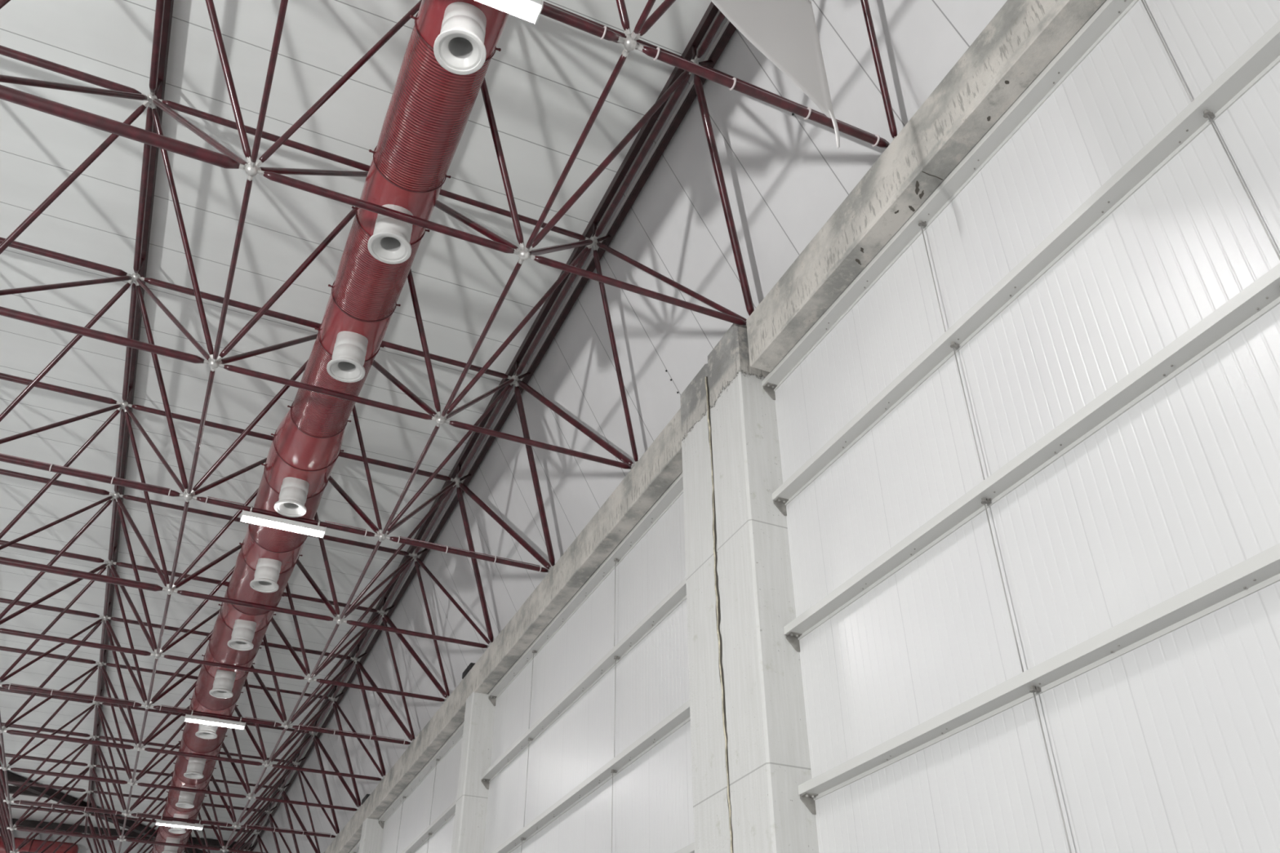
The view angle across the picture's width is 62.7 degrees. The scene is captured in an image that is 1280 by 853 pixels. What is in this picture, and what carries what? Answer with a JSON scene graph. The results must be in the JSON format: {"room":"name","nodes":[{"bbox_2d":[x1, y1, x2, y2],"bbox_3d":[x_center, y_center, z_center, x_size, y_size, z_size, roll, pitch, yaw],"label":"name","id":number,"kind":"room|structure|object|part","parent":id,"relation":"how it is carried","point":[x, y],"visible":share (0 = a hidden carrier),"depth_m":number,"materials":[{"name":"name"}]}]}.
{"room":"industrial warehouse hall","nodes":[
{"label":"industrial warehouse hall","id":0,"kind":"room"},
{"bbox_2d":[0,829,249,852],"bbox_3d":[-26.570,18.764,33.743,27.345,12.550,0.100,15,-39,-20],"label":"wall","id":1,"kind":"structure","parent":0,"point":[82,844],"depth_m":39.27,"materials":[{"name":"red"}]},
{"bbox_2d":[0,0,719,842],"bbox_3d":[-15.878,-1.282,16.910,25.940,0.100,55.000,15,-39,-20],"label":"ceiling","id":2,"kind":"structure","parent":0,"point":[548,77],"depth_m":15.72,"materials":[{"name":"white metal"}]},
{"bbox_2d":[1,784,44,797],"bbox_3d":[-22.563,11.788,34.647,5.900,0.210,0.180,15,-39,-20],"label":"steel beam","id":3,"kind":"structure","parent":2,"relation":"attached to","point":[12,789],"depth_m":35.22,"materials":[{"name":"black metal"}]},
{"bbox_2d":[0,820,79,852],"bbox_3d":[-24.219,14.466,37.161,8.050,1.586,0.912,15,-39,-20],"label":"duct","id":4,"kind":"object","parent":2,"relation":"hanging from","point":[33,844],"visible":0.71,"depth_m":37.71,"materials":[{"name":"metal"}]},
{"bbox_2d":[2,770,157,839],"bbox_3d":[-19.586,12.969,36.225,0.260,0.240,9.169,-11,-37,14],"label":"steel beam","id":5,"kind":"structure","parent":2,"relation":"attached to","point":[68,800],"depth_m":35.87,"materials":[{"name":"black metal"}]},
{"bbox_2d":[7,818,252,849],"bbox_3d":[-26.977,13.336,36.740,26.000,0.220,0.200,15,-39,-20],"label":"steel beam","id":6,"kind":"structure","parent":2,"relation":"attached to","point":[32,824],"depth_m":39.11,"materials":[{"name":"black metal"}]},
{"bbox_2d":[184,847,208,852],"bbox_3d":[-16.682,16.558,40.461,4.000,1.110,0.160,15,-39,-20],"label":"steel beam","id":7,"kind":"structure","parent":2,"relation":"attached to","point":[189,850],"depth_m":40.32,"materials":[{"name":"black metal"}]},
{"bbox_2d":[324,408,682,852],"bbox_3d":[-6.861,9.778,26.506,0.257,0.607,36.428,15,-39,-20],"label":"concrete beam","id":8,"kind":"structure","parent":0,"point":[660,466],"depth_m":16.71,"materials":[{"name":"grey concrete"}]},
{"bbox_2d":[361,794,370,804],"bbox_3d":[-6.990,9.518,26.778,0.110,0.135,0.560,15,-39,-20],"label":"block","id":9,"kind":"object","parent":8,"relation":"on","point":[366,796],"visible":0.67,"depth_m":26.65,"materials":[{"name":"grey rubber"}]},
{"bbox_2d":[462,662,475,679],"bbox_3d":[-3.284,4.697,20.143,0.110,0.135,0.560,15,-39,-20],"label":"block","id":10,"kind":"object","parent":8,"relation":"on","point":[470,666],"visible":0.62,"depth_m":20.03,"materials":[{"name":"black metal"}]},
{"bbox_2d":[252,0,1007,852],"bbox_3d":[-3.385,3.100,20.704,1.557,2.710,55.000,15,-39,-20],"label":"wall","id":11,"kind":"structure","parent":0,"point":[785,175],"depth_m":14.22,"materials":[{"name":"white metal"}]},
{"bbox_2d":[351,0,1279,852],"bbox_3d":[-2.718,8.376,17.243,0.100,9.900,55.000,15,-39,-20],"label":"wall","id":12,"kind":"structure","parent":0,"point":[1171,744],"depth_m":7.68,"materials":[{"name":"white metal"}]},
{"bbox_2d":[348,839,360,852],"bbox_3d":[-8.298,12.274,29.267,0.155,0.215,8.496,15,-39,-20],"label":"wall rail","id":13,"kind":"object","parent":12,"relation":"attached to","point":[356,848],"visible":0.18,"depth_m":27.93,"materials":[{"name":"grey metal"}]},
{"bbox_2d":[377,720,464,828],"bbox_3d":[-4.641,7.518,22.720,0.155,0.215,8.416,15,-39,-20],"label":"wall rail","id":14,"kind":"object","parent":12,"relation":"attached to","point":[457,735],"visible":0.67,"depth_m":22.88,"materials":[{"name":"grey paint"}]},
{"bbox_2d":[395,796,405,852],"bbox_3d":[-5.428,9.128,23.735,0.076,1.522,0.051,15,-39,-20],"label":"rod","id":15,"kind":"object","parent":14,"relation":"attached to","point":[402,797],"visible":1,"depth_m":23.84,"materials":[{"name":"silver metal"}]},
{"bbox_2d":[429,759,439,825],"bbox_3d":[-4.254,7.602,21.634,0.076,1.522,0.051,15,-39,-20],"label":"rod","id":16,"kind":"object","parent":14,"relation":"attached to","point":[436,759],"visible":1,"depth_m":21.71,"materials":[{"name":"silver metal"}]},
{"bbox_2d":[401,800,456,852],"bbox_3d":[-4.638,8.736,21.837,0.155,0.230,8.416,15,-39,-20],"label":"wall rail","id":17,"kind":"object","parent":12,"relation":"attached to","point":[449,812],"visible":0.56,"depth_m":20.93,"materials":[{"name":"white metal"}]},
{"bbox_2d":[480,577,686,789],"bbox_3d":[-0.941,3.925,15.216,0.155,0.230,8.636,15,-39,-20],"label":"wall rail","id":18,"kind":"object","parent":12,"relation":"attached to","point":[677,595],"visible":0.77,"depth_m":14.70,"materials":[{"name":"grey metal"}]},
{"bbox_2d":[523,737,532,826],"bbox_3d":[-1.748,5.568,16.264,0.076,1.520,0.051,15,-39,-20],"label":"rod","id":19,"kind":"object","parent":18,"relation":"attached to","point":[529,740],"visible":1,"depth_m":16.35,"materials":[{"name":"silver metal"}]},
{"bbox_2d":[613,656,619,757],"bbox_3d":[-0.315,3.704,13.699,0.076,1.520,0.051,15,-39,-20],"label":"rod","id":20,"kind":"object","parent":18,"relation":"attached to","point":[615,658],"visible":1,"depth_m":13.78,"materials":[{"name":"silver metal"}]},
{"bbox_2d":[488,472,683,706],"bbox_3d":[-0.944,2.708,16.099,0.155,0.215,8.636,15,-39,-20],"label":"wall rail","id":21,"kind":"object","parent":12,"relation":"attached to","point":[673,493],"visible":0.78,"depth_m":15.63,"materials":[{"name":"grey metal"}]},
{"bbox_2d":[528,650,537,726],"bbox_3d":[-1.771,4.372,17.188,0.076,1.522,0.051,15,-39,-20],"label":"rod","id":22,"kind":"object","parent":21,"relation":"attached to","point":[533,651],"visible":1,"depth_m":17.30,"materials":[{"name":"silver metal"}]},
{"bbox_2d":[613,558,618,646],"bbox_3d":[-0.338,2.508,14.623,0.076,1.522,0.051,15,-39,-20],"label":"rod","id":23,"kind":"object","parent":21,"relation":"attached to","point":[615,559],"visible":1,"depth_m":14.73,"materials":[{"name":"silver metal"}]},
{"bbox_2d":[490,699,690,852],"bbox_3d":[-0.938,5.148,14.330,0.155,0.230,8.636,15,-39,-20],"label":"wall rail","id":24,"kind":"object","parent":12,"relation":"attached to","point":[680,717],"visible":0.7,"depth_m":13.50,"materials":[{"name":"white metal"}]},
{"bbox_2d":[520,837,525,852],"bbox_3d":[-1.765,6.817,15.415,0.076,1.520,0.051,15,-39,-20],"label":"rod","id":25,"kind":"object","parent":24,"relation":"attached to","point":[522,838],"visible":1,"depth_m":15.83,"materials":[{"name":"silver metal"}]},
{"bbox_2d":[610,769,617,852],"bbox_3d":[-0.332,4.953,12.849,0.076,1.520,0.051,15,-39,-20],"label":"rod","id":26,"kind":"object","parent":24,"relation":"attached to","point":[612,771],"visible":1,"depth_m":13.06,"materials":[{"name":"silver metal"}]},
{"bbox_2d":[674,842,694,852],"bbox_3d":[-0.935,6.370,13.443,0.155,0.230,8.636,15,-39,-20],"label":"wall rail","id":27,"kind":"object","parent":12,"relation":"attached to","point":[690,848],"visible":0.02,"depth_m":10.78,"materials":[{"name":"white metal"}]},
{"bbox_2d":[761,0,1138,399],"bbox_3d":[3.728,-3.333,7.707,0.155,0.308,11.088,15,-39,-20],"label":"wall rail","id":28,"kind":"object","parent":12,"relation":"attached to","point":[1110,12],"visible":1,"depth_m":9.27,"materials":[{"name":"grey metal"}]},
{"bbox_2d":[918,220,946,332],"bbox_3d":[2.614,-1.290,9.305,0.076,1.522,0.051,15,-39,-20],"label":"rod","id":29,"kind":"object","parent":28,"relation":"hanging from","point":[921,223],"visible":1,"depth_m":9.40,"materials":[{"name":"silver metal"}]},
{"bbox_2d":[1141,0,1192,102],"bbox_3d":[3.689,-2.647,7.352,0.076,1.522,0.051,15,-39,-20],"label":"rod","id":30,"kind":"object","parent":28,"relation":"attached to","point":[1164,46],"visible":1,"depth_m":7.30,"materials":[{"name":"silver metal"}]},
{"bbox_2d":[771,19,1279,515],"bbox_3d":[3.731,-2.115,6.824,0.155,0.323,11.088,15,-39,-20],"label":"wall rail","id":31,"kind":"object","parent":12,"relation":"attached to","point":[1264,55],"visible":1,"depth_m":7.87,"materials":[{"name":"grey metal"}]},
{"bbox_2d":[950,342,984,479],"bbox_3d":[2.638,-0.092,8.381,0.076,1.520,0.051,15,-39,-20],"label":"rod","id":32,"kind":"object","parent":31,"relation":"attached to","point":[953,345],"visible":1,"depth_m":8.46,"materials":[{"name":"silver metal"}]},
{"bbox_2d":[1203,109,1279,260],"bbox_3d":[3.712,-1.450,6.427,0.076,1.520,0.051,15,-39,-20],"label":"rod","id":33,"kind":"object","parent":31,"relation":"attached to","point":[1206,113],"visible":1,"depth_m":6.50,"materials":[{"name":"silver metal"}]},
{"bbox_2d":[783,262,1279,652],"bbox_3d":[3.735,-0.892,5.938,0.155,0.323,11.088,15,-39,-20],"label":"wall rail","id":34,"kind":"object","parent":12,"relation":"attached to","point":[1262,295],"visible":1,"depth_m":7.31,"materials":[{"name":"white metal"}]},
{"bbox_2d":[981,497,1023,672],"bbox_3d":[2.620,1.156,7.532,0.076,1.520,0.051,15,-39,-20],"label":"rod","id":35,"kind":"object","parent":34,"relation":"attached to","point":[984,500],"visible":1,"depth_m":7.58,"materials":[{"name":"silver metal"}]},
{"bbox_2d":[797,542,1279,814],"bbox_3d":[3.737,0.330,5.051,0.155,0.323,11.088,15,-39,-20],"label":"wall rail","id":36,"kind":"object","parent":12,"relation":"attached to","point":[1260,571],"visible":0.99,"depth_m":6.78,"materials":[{"name":"grey metal"}]},
{"bbox_2d":[1029,685,1071,852],"bbox_3d":[2.644,2.352,6.608,0.076,1.520,0.051,15,-39,-20],"label":"rod","id":37,"kind":"object","parent":36,"relation":"hanging from","point":[1033,689],"visible":1,"depth_m":6.76,"materials":[{"name":"silver metal"}]},
{"bbox_2d":[746,0,1105,372],"bbox_3d":[3.574,-3.750,7.787,0.257,0.889,10.885,15,-39,-20],"label":"concrete beam","id":38,"kind":"structure","parent":0,"point":[1024,37],"depth_m":9.48,"materials":[{"name":"grey concrete"}]},
{"bbox_2d":[0,0,897,852],"bbox_3d":[-8.990,4.292,21.563,10.075,2.614,45.290,15,-39,-20],"label":"frame","id":39,"kind":"object","parent":38,"relation":"on","point":[228,159],"visible":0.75,"depth_m":15.90,"materials":[{"name":"red paint"}]},
{"bbox_2d":[89,0,173,807],"bbox_3d":[-9.899,1.257,19.964,0.080,0.450,45.300,15,-39,-20],"label":"steel beam","id":40,"kind":"structure","parent":39,"relation":"on","point":[159,92],"depth_m":15.14,"materials":[{"name":"metal"}]},
{"bbox_3d":[-8.482,-0.530,17.384,0.051,0.310,0.051,15,-39,-20],"label":"post","id":41,"kind":"part","parent":40,"relation":"part of","materials":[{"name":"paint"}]},
{"bbox_3d":[-7.136,-2.280,14.976,0.051,0.310,0.051,15,-39,-20],"label":"post","id":42,"kind":"part","parent":40,"relation":"part of","materials":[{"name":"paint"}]},
{"bbox_3d":[-5.779,-4.046,12.545,0.051,0.310,0.051,15,-39,-20],"label":"post","id":43,"kind":"part","parent":40,"relation":"part of","materials":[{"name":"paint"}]},
{"bbox_2d":[18,800,331,838],"bbox_3d":[-12.410,10.671,28.474,7.966,0.118,0.116,15,-39,-20],"label":"steel beam","id":44,"kind":"structure","parent":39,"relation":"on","point":[20,800],"depth_m":28.22,"materials":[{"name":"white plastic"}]},
{"bbox_2d":[155,815,204,830],"bbox_3d":[-12.446,10.719,28.419,1.208,0.238,0.190,15,-39,-20],"label":"ceiling lamp","id":45,"kind":"object","parent":39,"relation":"hanging from","point":[163,823],"visible":1,"depth_m":28.33,"materials":[{"name":"grey metal"}]},
{"bbox_2d":[155,823,202,830],"bbox_3d":[-12.446,10.806,28.356,1.156,0.005,0.170,15,-39,-20],"label":"diffuser","id":46,"kind":"object","parent":45,"relation":"attached to","point":[193,826],"depth_m":28.37,"materials":[{"name":"white"}]},
{"bbox_2d":[8,683,404,745],"bbox_3d":[-8.919,6.130,22.223,7.966,0.118,0.116,15,-39,-20],"label":"steel beam","id":47,"kind":"structure","parent":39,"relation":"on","point":[11,683],"depth_m":21.93,"materials":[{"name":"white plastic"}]},
{"bbox_2d":[183,710,245,729],"bbox_3d":[-8.955,6.178,22.168,1.208,0.238,0.190,15,-39,-20],"label":"ceiling lamp","id":48,"kind":"object","parent":39,"relation":"hanging from","point":[191,718],"visible":1,"depth_m":22.08,"materials":[{"name":"grey"}]},
{"bbox_2d":[185,718,243,728],"bbox_3d":[-8.955,6.265,22.105,1.156,0.005,0.170,15,-39,-20],"label":"diffuser","id":49,"kind":"object","parent":48,"relation":"attached to","point":[213,722],"depth_m":22.09,"materials":[{"name":"white plastic"}]},
{"bbox_2d":[0,453,541,572],"bbox_3d":[-5.242,1.348,15.641,7.966,0.118,0.116,15,-39,-20],"label":"power cable","id":50,"kind":"object","parent":39,"relation":"on","point":[51,464],"visible":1,"depth_m":15.39,"materials":[{"name":"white plastic"}]},
{"bbox_2d":[240,506,326,538],"bbox_3d":[-5.279,1.395,15.586,1.208,0.238,0.190,15,-39,-20],"label":"ceiling lamp","id":51,"kind":"object","parent":39,"relation":"hanging from","point":[250,517],"visible":1,"depth_m":15.50,"materials":[{"name":"grey metal"}]},
{"bbox_2d":[241,515,323,537],"bbox_3d":[-5.279,1.482,15.523,1.156,0.005,0.170,15,-39,-20],"label":"diffuser","id":52,"kind":"object","parent":51,"relation":"attached to","point":[259,520],"depth_m":15.50,"materials":[{"name":"white plastic"}]},
{"bbox_2d":[151,0,509,852],"bbox_3d":[-8.016,4.355,20.854,1.214,1.384,46.381,15,-39,-20],"label":"air duct","id":53,"kind":"object","parent":39,"relation":"hanging from","point":[451,46],"visible":0.93,"depth_m":12.81,"materials":[{"name":"red"}]},
{"bbox_2d":[257,1,719,826],"bbox_3d":[-4.742,2.617,21.857,0.080,0.450,45.300,15,-39,-20],"label":"steel beam","id":54,"kind":"structure","parent":39,"relation":"on","point":[690,51],"depth_m":15.40,"materials":[{"name":"metal"}]},
{"bbox_3d":[-3.324,0.830,19.277,0.051,0.310,0.051,15,-39,-20],"label":"post","id":55,"kind":"part","parent":54,"relation":"part of","materials":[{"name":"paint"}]},
{"bbox_3d":[-1.978,-0.920,16.869,0.051,0.310,0.051,15,-39,-20],"label":"post","id":56,"kind":"part","parent":54,"relation":"part of","materials":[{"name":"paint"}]},
{"bbox_3d":[-0.621,-2.686,14.438,0.051,0.310,0.051,15,-39,-20],"label":"post","id":57,"kind":"part","parent":54,"relation":"part of","materials":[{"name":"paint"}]},
{"bbox_3d":[0.634,-4.319,12.191,0.051,0.310,0.051,15,-39,-20],"label":"post","id":58,"kind":"part","parent":54,"relation":"part of","materials":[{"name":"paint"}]},
{"bbox_2d":[248,18,736,851],"bbox_3d":[-5.289,3.624,23.058,0.261,0.308,48.600,15,-39,-20],"label":"steel beam","id":59,"kind":"structure","parent":39,"relation":"on","point":[728,28],"depth_m":15.92,"materials":[{"name":"metal"}]},
{"bbox_3d":[-6.800,5.606,25.707,0.232,0.215,0.048,15,-39,-20],"label":"purlin arm","id":60,"kind":"part","parent":59,"relation":"part of","materials":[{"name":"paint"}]},
{"bbox_3d":[-5.638,4.094,23.626,0.232,0.215,0.048,15,-39,-20],"label":"purlin arm","id":61,"kind":"part","parent":59,"relation":"part of","materials":[{"name":"paint"}]},
{"bbox_3d":[-4.463,2.567,21.524,0.232,0.215,0.048,15,-39,-20],"label":"purlin arm","id":62,"kind":"part","parent":59,"relation":"part of","materials":[{"name":"paint"}]},
{"bbox_3d":[-3.205,0.930,19.271,0.232,0.215,0.048,15,-39,-20],"label":"purlin arm","id":63,"kind":"part","parent":59,"relation":"part of","materials":[{"name":"paint"}]},
{"bbox_3d":[-1.860,-0.820,16.862,0.232,0.215,0.048,15,-39,-20],"label":"purlin arm","id":64,"kind":"part","parent":59,"relation":"part of","materials":[{"name":"paint"}]},
{"bbox_3d":[-0.502,-2.586,14.432,0.232,0.215,0.048,15,-39,-20],"label":"purlin arm","id":65,"kind":"part","parent":59,"relation":"part of","materials":[{"name":"paint"}]},
{"bbox_3d":[0.753,-4.219,12.184,0.232,0.215,0.048,15,-39,-20],"label":"purlin arm","id":66,"kind":"part","parent":59,"relation":"part of","materials":[{"name":"paint"}]},
{"bbox_2d":[475,0,543,24],"bbox_3d":[-1.390,-3.663,8.624,1.208,0.238,0.190,15,-39,-20],"label":"ceiling lamp","id":67,"kind":"object","parent":39,"relation":"hanging from","point":[530,11],"visible":1,"depth_m":8.70,"materials":[{"name":"grey"}]},
{"bbox_3d":[-0.847,-3.466,8.784,0.016,0.105,0.180,15,-39,-20],"label":"plate","id":68,"kind":"part","parent":67,"relation":"part of","materials":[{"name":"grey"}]},
{"bbox_2d":[600,26,879,146],"bbox_3d":[-1.370,-3.689,8.708,7.966,0.118,0.116,15,-39,-20],"label":"power cable","id":69,"kind":"object","parent":39,"relation":"on","point":[605,27],"visible":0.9,"depth_m":9.53,"materials":[{"name":"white plastic"}]},
{"bbox_2d":[711,0,839,149],"bbox_3d":[0.808,-4.138,8.431,2.176,4.240,0.098,29,-45,-34],"label":"banner","id":70,"kind":"object","parent":39,"relation":"hanging from","point":[785,32],"visible":1,"depth_m":7.88,"materials":[{"name":"white fabric"}]},
{"bbox_3d":[-15.122,9.192,9.723,27.545,0.200,55.000,15,-39,-20],"label":"floor","id":71,"kind":"structure","parent":0,"visible":0},
{"bbox_2d":[358,817,383,852],"bbox_3d":[-6.585,13.400,23.356,0.445,8.960,0.420,15,-39,-20],"label":"concrete column","id":72,"kind":"structure","parent":71,"relation":"on","point":[371,834],"depth_m":25.59,"materials":[{"name":"grey concrete"}]},
{"bbox_2d":[451,692,495,852],"bbox_3d":[-2.938,8.657,16.828,0.445,8.960,0.450,15,-39,-20],"label":"concrete column","id":73,"kind":"structure","parent":71,"relation":"on","point":[471,806],"depth_m":18.41,"materials":[{"name":"grey concrete"}]},
{"bbox_2d":[680,363,730,852],"bbox_3d":[0.862,3.408,10.241,0.445,9.710,0.735,15,-39,-20],"label":"concrete column","id":74,"kind":"structure","parent":71,"relation":"on","point":[709,778],"depth_m":11.01,"materials":[{"name":"grey concrete"}]},
{"bbox_2d":[705,323,818,852],"bbox_3d":[1.148,2.995,9.733,0.463,9.780,0.798,15,-39,-20],"label":"concrete column","id":75,"kind":"structure","parent":71,"relation":"on","point":[767,755],"depth_m":10.26,"materials":[{"name":"concrete"}]}
]}

